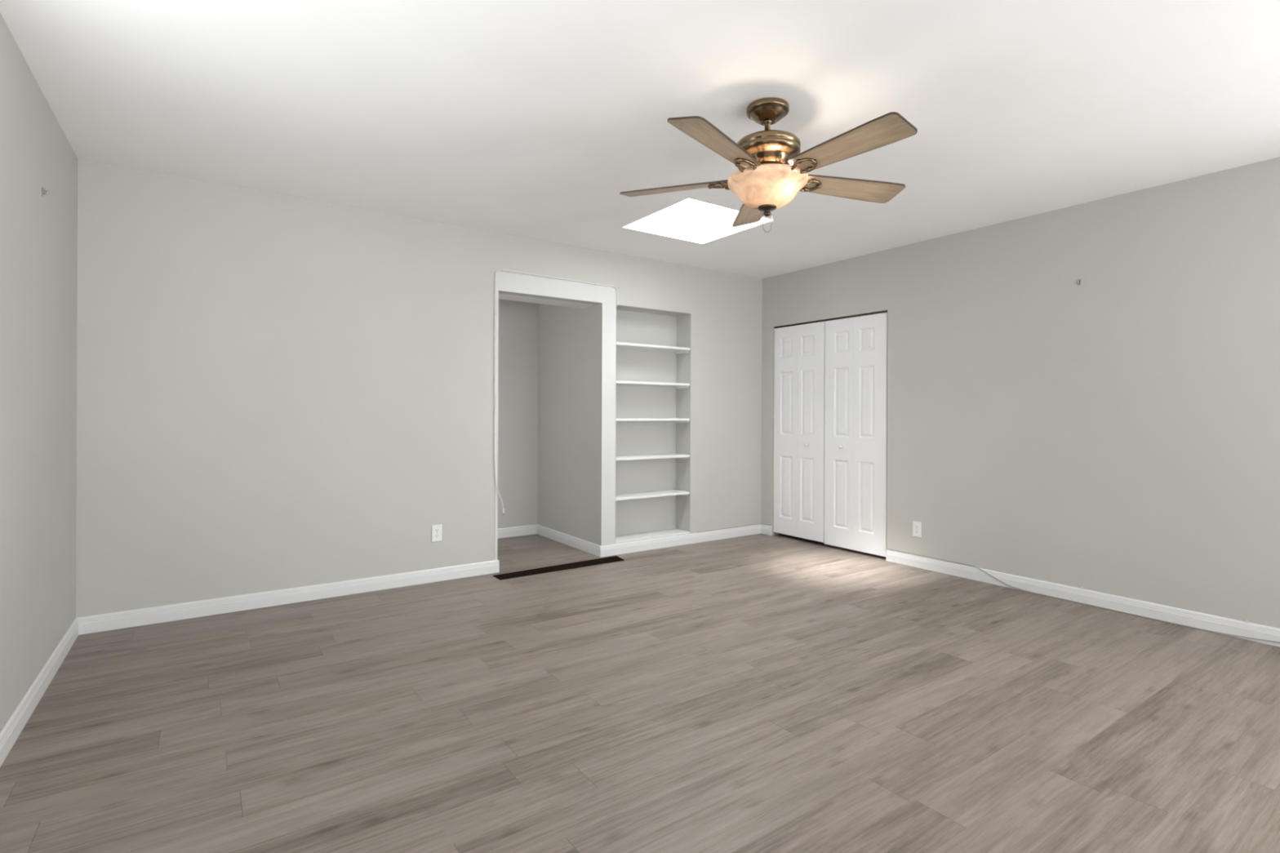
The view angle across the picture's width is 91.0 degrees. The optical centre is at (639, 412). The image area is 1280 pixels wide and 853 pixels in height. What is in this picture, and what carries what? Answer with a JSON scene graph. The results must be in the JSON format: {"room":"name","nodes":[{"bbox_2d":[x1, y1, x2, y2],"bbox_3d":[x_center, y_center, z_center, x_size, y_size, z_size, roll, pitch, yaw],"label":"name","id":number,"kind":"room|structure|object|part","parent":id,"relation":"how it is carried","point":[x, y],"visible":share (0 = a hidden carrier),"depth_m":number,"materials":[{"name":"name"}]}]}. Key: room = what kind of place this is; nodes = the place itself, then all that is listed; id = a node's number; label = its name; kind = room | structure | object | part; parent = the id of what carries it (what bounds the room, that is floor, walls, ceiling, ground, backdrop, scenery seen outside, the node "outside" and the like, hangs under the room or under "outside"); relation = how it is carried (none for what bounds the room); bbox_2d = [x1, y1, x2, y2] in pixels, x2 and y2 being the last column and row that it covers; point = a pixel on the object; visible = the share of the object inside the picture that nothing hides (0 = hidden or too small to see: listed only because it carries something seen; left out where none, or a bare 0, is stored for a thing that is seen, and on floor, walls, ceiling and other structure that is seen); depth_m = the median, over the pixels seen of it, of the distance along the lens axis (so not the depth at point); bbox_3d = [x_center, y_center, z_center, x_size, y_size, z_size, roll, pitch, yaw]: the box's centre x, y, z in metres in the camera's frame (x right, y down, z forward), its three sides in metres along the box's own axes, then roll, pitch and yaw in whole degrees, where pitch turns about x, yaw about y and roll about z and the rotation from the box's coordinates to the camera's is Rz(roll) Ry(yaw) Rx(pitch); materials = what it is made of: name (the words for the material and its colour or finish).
{"room":"empty bedroom","nodes":[
{"label":"empty bedroom","id":0,"kind":"room"},
{"bbox_2d":[0,13,77,732],"bbox_3d":[-0.804,-0.075,0.054,0.100,2.500,7.807,0,0,-34],"label":"wall","id":1,"kind":"structure","parent":0,"point":[38,234],"depth_m":2.49,"materials":[{"name":"paint"}]},
{"bbox_2d":[0,617,78,767],"bbox_3d":[-0.762,1.130,0.086,0.013,0.090,7.806,0,0,-34],"label":"baseboard","id":2,"kind":"structure","parent":1,"relation":"attached to","point":[10,733],"depth_m":2.49,"materials":[{"name":"paint"}]},
{"bbox_2d":[41,186,48,197],"bbox_3d":[-2.476,-0.917,2.621,0.020,0.038,0.022,0,0,-35],"label":"wall hook","id":3,"kind":"object","parent":1,"relation":"attached to","point":[46,193],"visible":1,"depth_m":2.62,"materials":[{"name":"metal"}]},
{"bbox_3d":[-2.476,-0.920,2.622,0.020,0.026,0.022,0,0,-35],"label":"hook arm","id":4,"kind":"part","parent":3,"relation":"part of","materials":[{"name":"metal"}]},
{"bbox_2d":[75,159,762,617],"bbox_3d":[-0.910,-0.075,4.794,5.263,2.500,0.100,0,0,-35],"label":"wall","id":5,"kind":"structure","parent":0,"point":[275,392],"depth_m":3.92,"materials":[{"name":"paint"}]},
{"bbox_2d":[75,560,499,635],"bbox_3d":[-2.001,1.125,3.970,2.340,0.090,0.013,0,0,-35],"label":"baseboard","id":6,"kind":"structure","parent":5,"relation":"attached to","point":[155,615],"depth_m":3.81,"materials":[{"name":"paint"}]},
{"bbox_2d":[431,524,442,542],"bbox_3d":[-1.413,0.836,4.381,0.070,0.115,0.008,0,0,-35],"label":"wall outlet","id":7,"kind":"object","parent":5,"relation":"attached to","point":[437,530],"visible":1,"depth_m":4.38,"materials":[{"name":"white plastic"}]},
{"bbox_2d":[494,271,616,560],"bbox_3d":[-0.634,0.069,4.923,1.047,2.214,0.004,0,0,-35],"label":"door frame","id":8,"kind":"structure","parent":5,"relation":"in","point":[504,282],"depth_m":5.15,"materials":[{"name":"paint"}]},
{"bbox_2d":[493,268,617,515],"bbox_3d":[-0.630,-0.151,4.917,1.071,1.820,0.017,0,0,-35],"label":"cable","id":9,"kind":"object","parent":5,"relation":"attached to","point":[502,269],"visible":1,"depth_m":4.62,"materials":[{"name":"white plastic"}]},
{"bbox_2d":[615,306,689,542],"bbox_3d":[0.065,0.094,5.546,0.822,2.005,0.221,0,0,-35],"label":"bookcase","id":10,"kind":"object","parent":5,"relation":"attached to","point":[651,350],"visible":0.71,"depth_m":5.65,"materials":[{"name":"paint"}]},
{"bbox_3d":[0.044,-0.903,5.582,0.798,0.012,0.108,0,0,-35],"label":"panel","id":11,"kind":"part","parent":10,"relation":"part of","materials":[{"name":"paint"}]},
{"bbox_3d":[0.064,0.721,5.542,0.793,0.021,0.204,0,0,-35],"label":"shelf","id":12,"kind":"part","parent":10,"relation":"part of","materials":[{"name":"paint"}]},
{"bbox_3d":[0.065,0.388,5.542,0.793,0.021,0.204,0,0,-35],"label":"shelf","id":13,"kind":"part","parent":10,"relation":"part of","materials":[{"name":"paint"}]},
{"bbox_3d":[0.067,0.058,5.542,0.793,0.021,0.204,0,0,-35],"label":"shelf","id":14,"kind":"part","parent":10,"relation":"part of","materials":[{"name":"paint"}]},
{"bbox_3d":[0.068,-0.256,5.542,0.793,0.021,0.204,0,0,-35],"label":"shelf","id":15,"kind":"part","parent":10,"relation":"part of","materials":[{"name":"paint"}]},
{"bbox_3d":[0.069,-0.578,5.542,0.793,0.021,0.204,0,0,-35],"label":"shelf","id":16,"kind":"part","parent":10,"relation":"part of","materials":[{"name":"paint"}]},
{"bbox_3d":[0.372,0.095,5.813,0.012,2.005,0.108,0,0,-35],"label":"panel","id":17,"kind":"part","parent":10,"relation":"part of","materials":[{"name":"paint"}]},
{"bbox_2d":[600,524,760,557],"bbox_3d":[0.435,1.135,5.663,1.853,0.090,0.013,0,0,-35],"label":"baseboard","id":18,"kind":"structure","parent":5,"relation":"attached to","point":[698,537],"depth_m":5.58,"materials":[{"name":"paint"}]},
{"bbox_2d":[698,523,771,532],"bbox_3d":[0.895,1.086,5.906,0.818,0.010,0.138,0,0,-35],"label":"cable","id":19,"kind":"object","parent":18,"relation":"on","point":[758,523],"visible":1,"depth_m":5.99,"materials":[{"name":"plastic"}]},
{"bbox_2d":[497,298,538,528],"bbox_3d":[-1.684,-0.079,5.691,1.830,2.500,0.080,0,0,-35],"label":"wall","id":20,"kind":"structure","parent":0,"point":[517,344],"depth_m":6.00,"materials":[{"name":"paint"}]},
{"bbox_2d":[497,524,537,538],"bbox_3d":[-1.704,1.126,5.625,1.730,0.090,0.013,0,0,-35],"label":"baseboard","id":21,"kind":"structure","parent":20,"relation":"attached to","point":[504,532],"depth_m":5.99,"materials":[{"name":"paint"}]},
{"bbox_2d":[498,293,595,308],"bbox_3d":[-1.142,-1.114,4.830,1.730,0.425,0.229,0,0,-35],"label":"ceiling","id":22,"kind":"structure","parent":0,"point":[501,296],"depth_m":5.09,"materials":[{"name":"paint"}]},
{"bbox_2d":[537,303,595,543],"bbox_3d":[-0.640,-0.074,5.705,0.100,2.500,1.089,0,0,-35],"label":"wall","id":23,"kind":"structure","parent":0,"point":[566,335],"depth_m":5.63,"materials":[{"name":"paint"}]},
{"bbox_2d":[537,524,600,556],"bbox_3d":[-0.663,1.130,5.632,0.013,0.090,1.188,0,0,-35],"label":"baseboard","id":24,"kind":"structure","parent":23,"relation":"attached to","point":[575,542],"depth_m":5.56,"materials":[{"name":"paint"}]},
{"bbox_2d":[0,533,1279,852],"bbox_3d":[1.215,1.213,2.187,6.000,0.060,9.200,0,0,-35],"label":"floor","id":25,"kind":"structure","parent":0,"point":[757,693],"depth_m":2.41,"materials":[{"name":"plastic"}]},
{"bbox_2d":[493,555,624,579],"bbox_3d":[-0.589,1.173,4.795,1.078,0.005,0.167,0,0,-35],"label":"threshold strip","id":26,"kind":"object","parent":25,"relation":"on","point":[614,558],"visible":1,"depth_m":4.76,"materials":[{"name":"brown wood"}]},
{"bbox_2d":[0,0,1279,279],"bbox_3d":[1.225,-1.347,2.187,6.000,0.060,9.200,0,0,-35],"label":"ceiling","id":27,"kind":"structure","parent":0,"point":[532,119],"depth_m":2.65,"materials":[{"name":"paint"}]},
{"bbox_2d":[622,198,773,244],"bbox_3d":[0.395,-1.601,4.397,0.814,0.560,0.810,0,0,-35],"label":"skylight","id":28,"kind":"object","parent":27,"relation":"attached to","point":[689,220],"visible":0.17,"depth_m":4.77,"materials":[{"name":"glass"}]},
{"bbox_2d":[619,97,917,232],"bbox_3d":[0.577,-1.048,2.682,1.299,0.541,1.239,0,0,-35],"label":"ceiling fan","id":29,"kind":"object","parent":27,"relation":"hanging from","point":[767,183],"visible":1,"depth_m":2.61,"materials":[{"name":"brown wood"}]},
{"bbox_3d":[0.168,-1.018,2.856,0.512,0.039,0.151,0,0,19],"label":"blade","id":30,"kind":"part","parent":29,"relation":"part of","materials":[{"name":"brown wood"}]},
{"bbox_3d":[0.303,-1.024,2.398,0.151,0.039,0.512,0,-1,37],"label":"blade","id":31,"kind":"part","parent":29,"relation":"part of","materials":[{"name":"brown wood"}]},
{"bbox_3d":[0.561,-1.015,3.126,0.151,0.039,0.512,0,0,1],"label":"blade","id":32,"kind":"part","parent":29,"relation":"part of","materials":[{"name":"brown wood"}]},
{"bbox_3d":[0.550,-0.825,2.720,0.041,0.095,0.003,0,0,0],"label":"pull chain","id":33,"kind":"part","parent":29,"relation":"part of","materials":[{"name":"metal"}]},
{"bbox_3d":[0.550,-0.949,2.720,0.342,0.120,0.342,0,0,-35],"label":"lamp shade","id":34,"kind":"part","parent":29,"relation":"part of","materials":[{"name":"white glass"}]},
{"bbox_3d":[0.780,-1.010,2.385,0.151,0.039,0.512,0,1,-35],"label":"blade","id":35,"kind":"part","parent":29,"relation":"part of","materials":[{"name":"brown wood"}]},
{"bbox_3d":[0.940,-1.012,2.835,0.512,0.039,0.151,1,0,-17],"label":"blade","id":36,"kind":"part","parent":29,"relation":"part of","materials":[{"name":"brown wood"}]},
{"bbox_2d":[760,156,1279,628],"bbox_3d":[3.466,-0.058,3.021,0.100,2.500,7.806,0,0,-35],"label":"wall","id":37,"kind":"structure","parent":0,"point":[1117,432],"depth_m":3.88,"materials":[{"name":"paint"}]},
{"bbox_2d":[760,524,771,535],"bbox_3d":[1.227,1.138,6.136,0.013,0.090,0.140,0,0,-35],"label":"baseboard","id":38,"kind":"structure","parent":37,"relation":"attached to","point":[765,529],"depth_m":6.12,"materials":[{"name":"paint"}]},
{"bbox_2d":[774,310,887,328],"bbox_3d":[1.663,-0.822,5.589,0.025,0.014,1.236,0,0,-35],"label":"track","id":39,"kind":"object","parent":37,"relation":"attached to","point":[881,312],"visible":1,"depth_m":5.51,"materials":[{"name":"brown metal"}]},
{"bbox_2d":[773,321,825,542],"bbox_3d":[1.462,0.169,5.833,0.064,1.962,0.597,0,0,-35],"label":"door","id":40,"kind":"structure","parent":39,"relation":"hanging from","point":[799,351],"depth_m":5.81,"materials":[{"name":"paint"}]},
{"bbox_2d":[824,312,887,556],"bbox_3d":[1.812,0.176,5.329,0.064,1.972,0.614,0,0,-35],"label":"door","id":41,"kind":"structure","parent":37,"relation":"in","point":[855,366],"depth_m":5.31,"materials":[{"name":"paint"}]},
{"bbox_2d":[912,520,921,537],"bbox_3d":[2.131,0.894,4.841,0.008,0.115,0.070,0,0,-35],"label":"wall outlet","id":42,"kind":"object","parent":37,"relation":"attached to","point":[917,526],"visible":1,"depth_m":4.84,"materials":[{"name":"white plastic"}]},
{"bbox_2d":[885,549,1279,646],"bbox_3d":[3.811,1.149,2.419,0.013,0.090,6.418,0,0,-35],"label":"baseboard","id":43,"kind":"structure","parent":37,"relation":"attached to","point":[1158,611],"depth_m":3.84,"materials":[{"name":"paint"}]},
{"bbox_2d":[886,548,1279,643],"bbox_3d":[2.694,1.138,4.017,0.022,0.102,2.516,0,0,-35],"label":"cable","id":44,"kind":"object","parent":37,"relation":"attached to","point":[886,548],"visible":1,"depth_m":3.83,"materials":[{"name":"plastic"}]}
]}

